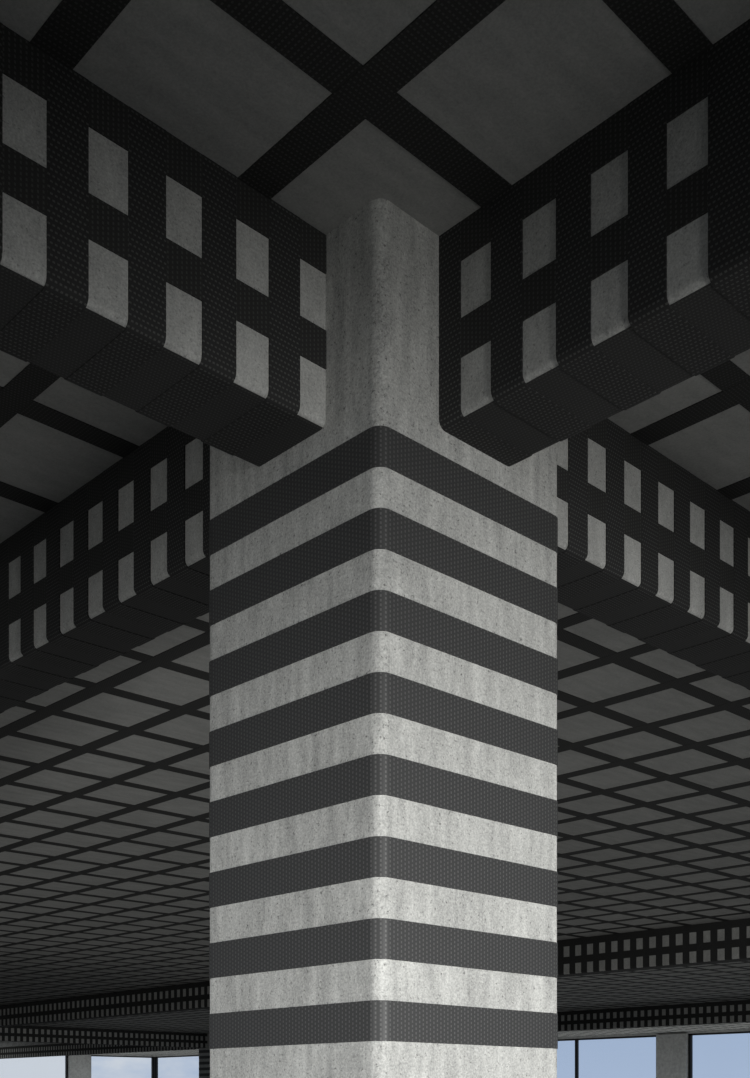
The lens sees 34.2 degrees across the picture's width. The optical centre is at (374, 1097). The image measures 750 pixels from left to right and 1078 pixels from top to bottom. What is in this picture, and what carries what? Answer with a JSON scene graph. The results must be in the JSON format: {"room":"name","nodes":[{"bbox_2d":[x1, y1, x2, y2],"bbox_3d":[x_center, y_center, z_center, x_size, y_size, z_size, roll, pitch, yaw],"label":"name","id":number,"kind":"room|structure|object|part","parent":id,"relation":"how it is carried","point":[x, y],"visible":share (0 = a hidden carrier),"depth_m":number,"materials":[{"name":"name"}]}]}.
{"room":"empty concrete building","nodes":[
{"label":"empty concrete building","id":0,"kind":"room"},
{"bbox_2d":[68,1054,153,1077],"bbox_3d":[-27.558,-0.304,48.493,44.100,3.808,0.410,0,0,-44],"label":"wall","id":1,"kind":"structure","parent":0,"point":[79,1066],"depth_m":60.61,"materials":[{"name":"concrete"}]},
{"bbox_2d":[65,1056,67,1077],"bbox_3d":[-18.260,-0.330,57.384,8.430,3.620,0.120,0,0,-44],"label":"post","id":2,"kind":"structure","parent":1,"relation":"in","point":[66,1057],"depth_m":60.23,"materials":[{"name":"black metal"}]},
{"bbox_2d":[91,1055,152,1077],"bbox_3d":[-12.986,-0.330,62.431,3.770,3.620,0.120,0,0,-44],"label":"window","id":3,"kind":"structure","parent":1,"relation":"in","point":[91,1055],"depth_m":63.09,"materials":[{"name":"black metal"}]},
{"bbox_2d":[0,0,749,1054],"bbox_3d":[-6.094,-2.331,26.063,44.100,0.254,61.800,0,0,-44],"label":"ceiling","id":4,"kind":"structure","parent":0,"point":[326,109],"depth_m":5.65,"materials":[{"name":"concrete"}]},
{"bbox_2d":[0,1043,198,1058],"bbox_3d":[-12.476,-1.962,49.521,0.293,0.492,19.078,0,0,-44],"label":"ceiling beam","id":5,"kind":"structure","parent":4,"relation":"attached to","point":[63,1049],"depth_m":49.14,"materials":[{"name":"concrete"}]},
{"bbox_2d":[0,1025,206,1047],"bbox_3d":[-9.734,-1.962,38.417,10.678,0.492,0.293,0,0,-44],"label":"ceiling beam","id":6,"kind":"structure","parent":4,"relation":"attached to","point":[42,1034],"depth_m":39.12,"materials":[{"name":"concrete"}]},
{"bbox_2d":[0,426,209,713],"bbox_3d":[-11.042,-1.962,15.045,0.293,0.492,31.278,0,0,-44],"label":"ceiling beam","id":7,"kind":"structure","parent":4,"relation":"attached to","point":[120,563],"depth_m":4.35,"materials":[{"name":"concrete"}]},
{"bbox_2d":[0,22,326,466],"bbox_3d":[-4.018,-1.962,-0.405,10.500,0.492,0.293,0,0,-44],"label":"ceiling beam","id":8,"kind":"structure","parent":4,"relation":"attached to","point":[138,271],"depth_m":2.79,"materials":[{"name":"concrete"}]},
{"bbox_2d":[0,918,749,1026],"bbox_3d":[0.901,-1.962,19.054,0.293,0.492,42.000,0,0,-44],"label":"ceiling beam","id":9,"kind":"structure","parent":4,"relation":"attached to","point":[722,941],"depth_m":16.72,"materials":[{"name":"concrete"}]},
{"bbox_2d":[439,19,749,466],"bbox_3d":[3.727,-1.962,-0.388,0.293,0.492,10.000,0,0,-44],"label":"ceiling beam","id":10,"kind":"structure","parent":4,"relation":"attached to","point":[614,274],"depth_m":2.79,"materials":[{"name":"concrete"}]},
{"bbox_2d":[557,418,749,689],"bbox_3d":[4.154,-1.962,7.416,10.678,0.492,0.293,0,0,-44],"label":"ceiling beam","id":11,"kind":"structure","parent":4,"relation":"attached to","point":[649,551],"depth_m":4.21,"materials":[{"name":"concrete"}]},
{"bbox_2d":[557,1000,749,1031],"bbox_3d":[9.137,-1.962,26.936,0.293,0.492,42.000,0,0,-44],"label":"ceiling beam","id":12,"kind":"structure","parent":4,"relation":"attached to","point":[738,1011],"depth_m":29.20,"materials":[{"name":"concrete"}]},
{"bbox_2d":[154,1029,749,1077],"bbox_3d":[9.942,-0.304,41.408,0.410,3.808,61.800,0,0,-44],"label":"wall","id":13,"kind":"structure","parent":0,"point":[671,1047],"depth_m":41.09,"materials":[{"name":"concrete"}]},
{"bbox_2d":[156,1055,198,1077],"bbox_3d":[-7.436,-0.330,59.561,0.120,3.620,11.540,0,0,-44],"label":"window","id":14,"kind":"structure","parent":13,"relation":"in","point":[184,1055],"depth_m":63.19,"materials":[{"name":"black metal"}]},
{"bbox_2d":[558,1035,655,1077],"bbox_3d":[6.820,-0.330,44.663,0.120,3.620,8.380,0,0,-44],"label":"window","id":15,"kind":"structure","parent":13,"relation":"in","point":[577,1039],"depth_m":44.09,"materials":[{"name":"black metal"}]},
{"bbox_3d":[6.820,-0.330,44.663,0.120,3.620,8.380,0,0,-44],"label":"frame","id":16,"kind":"part","parent":15,"relation":"part of","materials":[{"name":"black metal"}]},
{"bbox_2d":[688,1031,749,1077],"bbox_3d":[13.423,-0.330,37.764,0.120,3.620,8.400,0,0,-44],"label":"window","id":17,"kind":"structure","parent":13,"relation":"in","point":[690,1036],"depth_m":40.72,"materials":[{"name":"black metal"}]},
{"bbox_3d":[-6.094,1.700,26.063,44.100,0.200,61.800,0,0,-44],"label":"floor","id":18,"kind":"structure","parent":0,"visible":0},
{"bbox_2d":[153,1057,155,1077],"bbox_3d":[-11.525,-0.304,63.711,0.110,3.808,0.110,0,0,-44],"label":"post","id":19,"kind":"object","parent":18,"relation":"on","point":[154,1058],"visible":1,"depth_m":63.69,"materials":[{"name":"black metal"}]},
{"bbox_2d":[199,1034,209,1077],"bbox_3d":[-5.629,-0.304,42.371,0.727,3.808,0.727,0,0,-44],"label":"concrete column","id":20,"kind":"structure","parent":18,"relation":"on","point":[204,1053],"depth_m":42.13,"materials":[{"name":"grey concrete"}]},
{"bbox_2d":[209,198,557,1077],"bbox_3d":[0.023,-0.304,3.488,0.727,3.808,0.727,0,0,-44],"label":"concrete column","id":21,"kind":"structure","parent":18,"relation":"on","point":[383,594],"depth_m":3.17,"materials":[{"name":"grey concrete"}]}
]}

